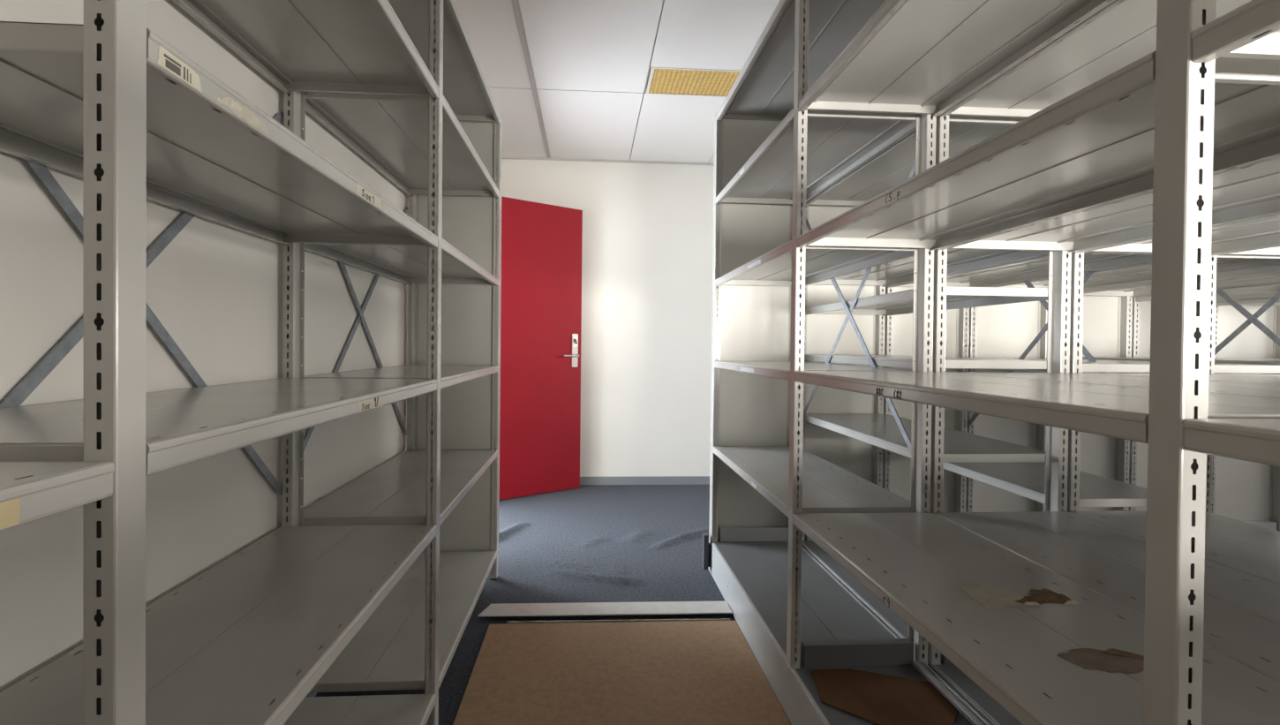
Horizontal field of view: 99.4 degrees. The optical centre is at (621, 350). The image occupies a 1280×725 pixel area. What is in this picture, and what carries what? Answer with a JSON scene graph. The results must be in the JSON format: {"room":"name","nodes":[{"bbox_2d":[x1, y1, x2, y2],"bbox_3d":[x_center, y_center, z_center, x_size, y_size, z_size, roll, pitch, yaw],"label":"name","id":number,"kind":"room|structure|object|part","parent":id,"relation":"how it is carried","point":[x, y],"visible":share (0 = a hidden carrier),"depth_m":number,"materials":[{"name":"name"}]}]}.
{"room":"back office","nodes":[
{"label":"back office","id":0,"kind":"room"},
{"bbox_2d":[0,0,407,692],"bbox_3d":[-0.924,-0.187,0.534,0.120,2.494,7.181,1,1,-3],"label":"wall","id":1,"kind":"structure","parent":0,"point":[216,289],"depth_m":1.13,"materials":[{"name":"white paint"}]},
{"bbox_2d":[305,692,317,697],"bbox_3d":[-0.941,1.016,1.712,0.011,0.063,4.828,1,1,-3],"label":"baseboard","id":2,"kind":"structure","parent":1,"relation":"attached to","point":[310,694],"depth_m":1.63,"materials":[{"name":"grey"}]},
{"bbox_2d":[499,195,582,499],"bbox_3d":[-0.667,-0.016,3.816,0.886,2.078,0.096,0,1,-34],"label":"door","id":3,"kind":"structure","parent":1,"relation":"in","point":[542,244],"depth_m":3.88,"materials":[{"name":"red wood"}]},
{"bbox_3d":[-0.375,0.035,3.984,0.120,0.022,0.049,0,1,-34],"label":"lever","id":4,"kind":"part","parent":3,"relation":"part of","materials":[{"name":"silver metal"}]},
{"bbox_3d":[-0.349,-0.005,4.034,0.048,0.246,0.007,0,1,-34],"label":"handle plate","id":5,"kind":"part","parent":3,"relation":"part of","materials":[{"name":"silver metal"}]},
{"bbox_2d":[315,484,833,724],"bbox_3d":[1.344,1.068,0.694,8.852,0.030,7.401,1,1,-3],"label":"floor","id":6,"kind":"structure","parent":0,"point":[585,543],"depth_m":2.76,"materials":[{"name":"blue carpet"}]},
{"bbox_2d":[0,0,502,724],"bbox_3d":[-0.678,0.003,0.981,0.419,2.111,3.054,1,1,-3],"label":"shelving rack","id":7,"kind":"object","parent":6,"relation":"on","point":[377,583],"visible":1,"depth_m":1.07,"materials":[{"name":"grey metal"}]},
{"bbox_3d":[-0.615,0.114,-0.022,0.408,0.031,0.965,1,1,-3],"label":"shelf","id":8,"kind":"part","parent":7,"relation":"part of","materials":[{"name":"grey metal"}]},
{"bbox_3d":[-0.679,0.491,0.983,0.408,0.031,0.968,1,1,-3],"label":"shelf","id":9,"kind":"part","parent":7,"relation":"part of","materials":[{"name":"grey metal"}]},
{"bbox_3d":[-0.675,0.095,0.979,0.408,0.031,0.968,1,1,-3],"label":"shelf","id":10,"kind":"part","parent":7,"relation":"part of","materials":[{"name":"grey metal"}]},
{"bbox_3d":[-0.671,-0.292,0.975,0.408,0.031,0.968,1,1,-3],"label":"shelf","id":11,"kind":"part","parent":7,"relation":"part of","materials":[{"name":"grey metal"}]},
{"bbox_3d":[-0.667,-0.694,0.971,0.408,0.031,0.968,1,1,-3],"label":"shelf","id":12,"kind":"part","parent":7,"relation":"part of","materials":[{"name":"grey metal"}]},
{"bbox_3d":[-0.684,0.955,0.988,0.408,0.031,0.968,1,1,-3],"label":"shelf","id":13,"kind":"part","parent":7,"relation":"part of","materials":[{"name":"grey metal"}]},
{"bbox_3d":[-0.739,0.469,1.981,0.408,0.031,0.958,1,1,-3],"label":"shelf","id":14,"kind":"part","parent":7,"relation":"part of","materials":[{"name":"grey metal"}]},
{"bbox_3d":[-0.731,-0.308,1.973,0.408,0.031,0.958,1,1,-3],"label":"shelf","id":15,"kind":"part","parent":7,"relation":"part of","materials":[{"name":"grey metal"}]},
{"bbox_3d":[-0.727,-0.706,1.969,0.408,0.031,0.958,1,1,-3],"label":"shelf","id":16,"kind":"part","parent":7,"relation":"part of","materials":[{"name":"grey metal"}]},
{"bbox_3d":[-0.735,0.084,1.977,0.408,0.031,0.958,1,1,-3],"label":"shelf","id":17,"kind":"part","parent":7,"relation":"part of","materials":[{"name":"grey metal"}]},
{"bbox_3d":[-0.744,0.930,1.986,0.408,0.031,0.958,1,1,-3],"label":"shelf","id":18,"kind":"part","parent":7,"relation":"part of","materials":[{"name":"grey metal"}]},
{"bbox_3d":[-0.724,-1.043,1.966,0.408,0.031,0.958,1,1,-3],"label":"shelf","id":19,"kind":"part","parent":7,"relation":"part of","materials":[{"name":"grey metal"}]},
{"bbox_3d":[-0.765,-0.071,2.497,0.408,1.996,0.014,1,1,-3],"label":"panel","id":20,"kind":"part","parent":7,"relation":"part of","materials":[{"name":"paint"}]},
{"bbox_2d":[477,600,732,623],"bbox_3d":[-0.062,1.040,2.162,0.997,0.020,0.125,1,1,-3],"label":"threshold strip","id":21,"kind":"object","parent":6,"relation":"on","point":[652,607],"visible":1,"depth_m":2.16,"materials":[{"name":"grey metal"}]},
{"bbox_2d":[452,620,790,724],"bbox_3d":[0.048,1.061,0.756,0.950,0.009,2.680,1,1,-3],"label":"floor panel","id":22,"kind":"object","parent":6,"relation":"on","point":[688,672],"visible":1,"depth_m":1.74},
{"bbox_2d":[702,0,1279,724],"bbox_3d":[0.708,-0.009,1.057,0.450,2.161,3.075,1,1,-3],"label":"shelving rack","id":23,"kind":"object","parent":6,"relation":"on","point":[826,87],"visible":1,"depth_m":1.14,"materials":[{"name":"grey metal"}]},
{"bbox_3d":[0.630,-0.106,2.581,0.405,2.000,0.014,1,1,-3],"label":"panel","id":24,"kind":"part","parent":23,"relation":"part of","materials":[{"name":"paint"}]},
{"bbox_3d":[0.671,-1.079,2.050,0.405,0.031,0.958,1,1,-3],"label":"shelf","id":25,"kind":"part","parent":23,"relation":"part of","materials":[{"name":"grey metal"}]},
{"bbox_3d":[0.656,0.467,2.065,0.405,0.031,0.958,1,1,-3],"label":"shelf","id":26,"kind":"part","parent":23,"relation":"part of","materials":[{"name":"grey metal"}]},
{"bbox_3d":[0.660,0.067,2.061,0.405,0.031,0.958,1,1,-3],"label":"shelf","id":27,"kind":"part","parent":23,"relation":"part of","materials":[{"name":"grey metal"}]},
{"bbox_3d":[0.663,-0.311,2.058,0.405,0.031,0.958,1,1,-3],"label":"shelf","id":28,"kind":"part","parent":23,"relation":"part of","materials":[{"name":"grey metal"}]},
{"bbox_3d":[0.667,-0.693,2.054,0.405,0.031,0.958,1,1,-3],"label":"shelf","id":29,"kind":"part","parent":23,"relation":"part of","materials":[{"name":"grey metal"}]},
{"bbox_2d":[811,668,958,724],"bbox_3d":[0.681,0.904,1.437,0.348,0.003,0.275,1,1,40],"label":"floor panel","id":30,"kind":"object","parent":23,"relation":"on","point":[877,698],"visible":1,"depth_m":1.41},
{"bbox_3d":[0.884,0.906,1.082,0.033,0.012,0.966,1,1,-3],"label":"rail","id":31,"kind":"part","parent":23,"relation":"part of","materials":[{"name":"metal"}]},
{"bbox_3d":[0.730,-0.682,1.056,0.409,0.031,0.968,1,1,-3],"label":"shelf","id":32,"kind":"part","parent":23,"relation":"part of","materials":[{"name":"grey metal"}]},
{"bbox_3d":[0.718,0.483,1.067,0.409,0.031,0.968,1,1,-3],"label":"shelf","id":33,"kind":"part","parent":23,"relation":"part of","materials":[{"name":"grey metal"}]},
{"bbox_3d":[0.722,0.078,1.063,0.409,0.031,0.968,1,1,-3],"label":"shelf","id":34,"kind":"part","parent":23,"relation":"part of","materials":[{"name":"grey metal"}]},
{"bbox_3d":[0.726,-0.300,1.060,0.409,0.031,0.968,1,1,-3],"label":"shelf","id":35,"kind":"part","parent":23,"relation":"part of","materials":[{"name":"grey metal"}]},
{"bbox_3d":[0.782,0.089,0.062,0.409,0.031,0.965,1,1,-3],"label":"shelf","id":36,"kind":"part","parent":23,"relation":"part of","materials":[{"name":"grey metal"}]},
{"bbox_3d":[0.786,-0.289,0.058,0.409,0.031,0.965,1,1,-3],"label":"shelf","id":37,"kind":"part","parent":23,"relation":"part of","materials":[{"name":"grey metal"}]},
{"bbox_2d":[801,0,1279,724],"bbox_3d":[1.136,-0.005,1.083,0.413,2.161,3.075,1,1,-3],"label":"shelving rack","id":38,"kind":"object","parent":6,"relation":"on","point":[850,431],"visible":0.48,"depth_m":1.55,"materials":[{"name":"grey metal"}]},
{"bbox_3d":[1.045,-0.102,2.606,0.405,2.000,0.014,1,1,-3],"label":"panel","id":39,"kind":"part","parent":38,"relation":"part of","materials":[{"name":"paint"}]},
{"bbox_3d":[1.084,-0.689,2.079,0.409,0.031,0.958,1,1,-3],"label":"shelf","id":40,"kind":"part","parent":38,"relation":"part of","materials":[{"name":"grey metal"}]},
{"bbox_3d":[1.074,0.315,2.089,0.409,0.031,0.958,1,1,-3],"label":"shelf","id":41,"kind":"part","parent":38,"relation":"part of","materials":[{"name":"grey metal"}]},
{"bbox_3d":[1.077,0.037,2.086,0.409,0.031,0.958,1,1,-3],"label":"shelf","id":42,"kind":"part","parent":38,"relation":"part of","materials":[{"name":"grey metal"}]},
{"bbox_3d":[1.079,-0.179,2.084,0.409,0.031,0.958,1,1,-3],"label":"shelf","id":43,"kind":"part","parent":38,"relation":"part of","materials":[{"name":"grey metal"}]},
{"bbox_3d":[1.080,-0.317,2.083,0.409,0.031,0.958,1,1,-3],"label":"shelf","id":44,"kind":"part","parent":38,"relation":"part of","materials":[{"name":"grey metal"}]},
{"bbox_3d":[1.142,-0.678,1.081,0.413,0.031,0.968,1,1,-3],"label":"shelf","id":45,"kind":"part","parent":38,"relation":"part of","materials":[{"name":"grey metal"}]},
{"bbox_3d":[1.131,0.487,1.092,0.413,0.031,0.968,1,1,-3],"label":"shelf","id":46,"kind":"part","parent":38,"relation":"part of","materials":[{"name":"grey metal"}]},
{"bbox_3d":[1.135,0.082,1.088,0.413,0.031,0.968,1,1,-3],"label":"shelf","id":47,"kind":"part","parent":38,"relation":"part of","materials":[{"name":"grey metal"}]},
{"bbox_3d":[1.139,-0.298,1.084,0.413,0.031,0.968,1,1,-3],"label":"shelf","id":48,"kind":"part","parent":38,"relation":"part of","materials":[{"name":"grey metal"}]},
{"bbox_2d":[882,213,1279,584],"bbox_3d":[1.553,-0.001,1.108,0.418,2.161,3.075,1,1,-3],"label":"shelving rack","id":49,"kind":"object","parent":6,"relation":"on","point":[1246,547],"visible":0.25,"depth_m":1.71,"materials":[{"name":"grey metal"}]},
{"bbox_3d":[1.459,-0.098,2.631,0.405,2.000,0.014,1,1,-3],"label":"panel","id":50,"kind":"part","parent":49,"relation":"part of","materials":[{"name":"paint"}]},
{"bbox_3d":[1.491,-0.309,2.107,0.409,0.031,0.958,1,1,-3],"label":"shelf","id":51,"kind":"part","parent":49,"relation":"part of","materials":[{"name":"grey metal"}]},
{"bbox_3d":[1.483,0.455,2.115,0.409,0.031,0.958,1,1,-3],"label":"shelf","id":52,"kind":"part","parent":49,"relation":"part of","materials":[{"name":"grey metal"}]},
{"bbox_3d":[1.488,0.049,2.111,0.409,0.031,0.958,1,1,-3],"label":"shelf","id":53,"kind":"part","parent":49,"relation":"part of","materials":[{"name":"grey metal"}]},
{"bbox_3d":[1.545,0.491,1.117,0.413,0.031,0.968,1,1,-3],"label":"shelf","id":54,"kind":"part","parent":49,"relation":"part of","materials":[{"name":"grey metal"}]},
{"bbox_3d":[1.549,0.086,1.113,0.413,0.031,0.968,1,1,-3],"label":"shelf","id":55,"kind":"part","parent":49,"relation":"part of","materials":[{"name":"grey metal"}]},
{"bbox_3d":[1.553,-0.294,1.109,0.413,0.031,0.968,1,1,-3],"label":"shelf","id":56,"kind":"part","parent":49,"relation":"part of","materials":[{"name":"grey metal"}]},
{"bbox_2d":[965,244,1279,512],"bbox_3d":[1.935,-0.002,1.633,0.413,2.161,2.073,1,1,-3],"label":"shelving rack","id":57,"kind":"object","parent":6,"relation":"on","point":[1005,330],"visible":0.14,"depth_m":2.64,"materials":[{"name":"grey metal"}]},
{"bbox_3d":[1.874,-0.094,2.656,0.405,2.000,0.014,1,1,-3],"label":"panel","id":58,"kind":"part","parent":57,"relation":"part of","materials":[{"name":"paint"}]},
{"bbox_3d":[1.910,-0.299,2.133,0.409,0.031,0.958,1,1,-3],"label":"shelf","id":59,"kind":"part","parent":57,"relation":"part of","materials":[{"name":"grey metal"}]},
{"bbox_3d":[1.906,0.053,2.136,0.409,0.031,0.958,1,1,-3],"label":"shelf","id":60,"kind":"part","parent":57,"relation":"part of","materials":[{"name":"grey metal"}]},
{"bbox_3d":[1.964,0.090,1.139,0.413,0.031,0.968,1,1,-3],"label":"shelf","id":61,"kind":"part","parent":57,"relation":"part of","materials":[{"name":"grey metal"}]},
{"bbox_3d":[1.968,-0.290,1.135,0.413,0.031,0.968,1,1,-3],"label":"shelf","id":62,"kind":"part","parent":57,"relation":"part of","materials":[{"name":"grey metal"}]},
{"bbox_2d":[1079,265,1279,511],"bbox_3d":[2.353,0.002,1.658,0.418,2.161,2.073,1,1,-3],"label":"shelving rack","id":63,"kind":"object","parent":6,"relation":"on","point":[1107,309],"visible":0.18,"depth_m":2.67,"materials":[{"name":"grey metal"}]},
{"bbox_3d":[2.289,-0.090,2.682,0.405,2.000,0.014,1,1,-3],"label":"panel","id":64,"kind":"part","parent":63,"relation":"part of","materials":[{"name":"paint"}]},
{"bbox_3d":[2.317,0.047,2.161,0.409,0.031,0.958,1,1,-3],"label":"shelf","id":65,"kind":"part","parent":63,"relation":"part of","materials":[{"name":"grey metal"}]},
{"bbox_3d":[2.320,-0.273,2.158,0.409,0.031,0.958,1,1,-3],"label":"shelf","id":66,"kind":"part","parent":63,"relation":"part of","materials":[{"name":"grey metal"}]},
{"bbox_2d":[1128,284,1279,510],"bbox_3d":[2.764,0.005,1.683,0.413,2.161,2.073,1,1,-3],"label":"shelving rack","id":67,"kind":"object","parent":6,"relation":"on","point":[1141,305],"visible":0.12,"depth_m":2.66,"materials":[{"name":"grey metal"}]},
{"bbox_3d":[2.704,-0.086,2.707,0.405,2.000,0.014,1,1,-3],"label":"panel","id":68,"kind":"part","parent":67,"relation":"part of","materials":[{"name":"paint"}]},
{"bbox_3d":[2.739,-0.249,2.183,0.409,0.031,0.958,1,1,-3],"label":"shelf","id":69,"kind":"part","parent":67,"relation":"part of","materials":[{"name":"grey metal"}]},
{"bbox_3d":[2.736,0.051,2.187,0.409,0.031,0.958,1,1,-3],"label":"shelf","id":70,"kind":"part","parent":67,"relation":"part of","materials":[{"name":"grey metal"}]},
{"bbox_2d":[1211,299,1279,531],"bbox_3d":[3.179,0.009,1.708,0.413,2.161,2.073,1,1,-3],"label":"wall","id":71,"kind":"structure","parent":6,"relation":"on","point":[1242,490],"depth_m":2.73,"materials":[{"name":"grey paint"}]},
{"bbox_3d":[3.151,-0.230,2.208,0.413,0.031,0.958,1,1,-3],"label":"shelf","id":72,"kind":"part","parent":71,"relation":"part of","materials":[{"name":"grey metal"}]},
{"bbox_3d":[3.148,0.055,2.211,0.413,0.031,0.958,1,1,-3],"label":"shelf","id":73,"kind":"part","parent":71,"relation":"part of","materials":[{"name":"grey metal"}]},
{"bbox_2d":[501,158,714,476],"bbox_3d":[2.176,-0.195,4.378,6.772,2.494,0.120,1,1,-3],"label":"wall","id":74,"kind":"structure","parent":0,"point":[648,228],"depth_m":4.20,"materials":[{"name":"white paint"}]},
{"bbox_2d":[502,156,714,165],"bbox_3d":[2.192,-1.435,4.298,6.532,0.012,0.016,1,1,-3],"label":"trim","id":75,"kind":"structure","parent":74,"relation":"attached to","point":[503,157],"depth_m":4.15,"materials":[{"name":"grey"}]},
{"bbox_2d":[579,475,709,484],"bbox_3d":[2.167,1.022,4.325,6.532,0.063,0.012,1,1,-3],"label":"baseboard","id":76,"kind":"structure","parent":74,"relation":"attached to","point":[622,479],"depth_m":4.20,"materials":[{"name":"grey"}]},
{"bbox_2d":[454,0,779,163],"bbox_3d":[2.409,-1.432,0.722,6.772,0.060,7.421,1,1,-3],"label":"ceiling","id":77,"kind":"structure","parent":0,"point":[592,61],"depth_m":2.74,"materials":[{"name":"tile"}]},
{"bbox_2d":[512,0,550,158],"bbox_3d":[-0.338,-1.427,0.547,0.025,0.006,7.164,1,1,-3],"label":"trim","id":78,"kind":"structure","parent":77,"relation":"attached to","point":[515,4],"depth_m":2.78,"materials":[{"name":"grey"}]},
{"bbox_2d":[646,67,740,96],"bbox_3d":[0.445,-1.449,2.925,0.599,0.014,0.286,1,1,-3],"label":"ceiling vent","id":79,"kind":"object","parent":77,"relation":"in","point":[663,80],"visible":0.75,"depth_m":2.91,"materials":[{"name":"beige"}]}
]}

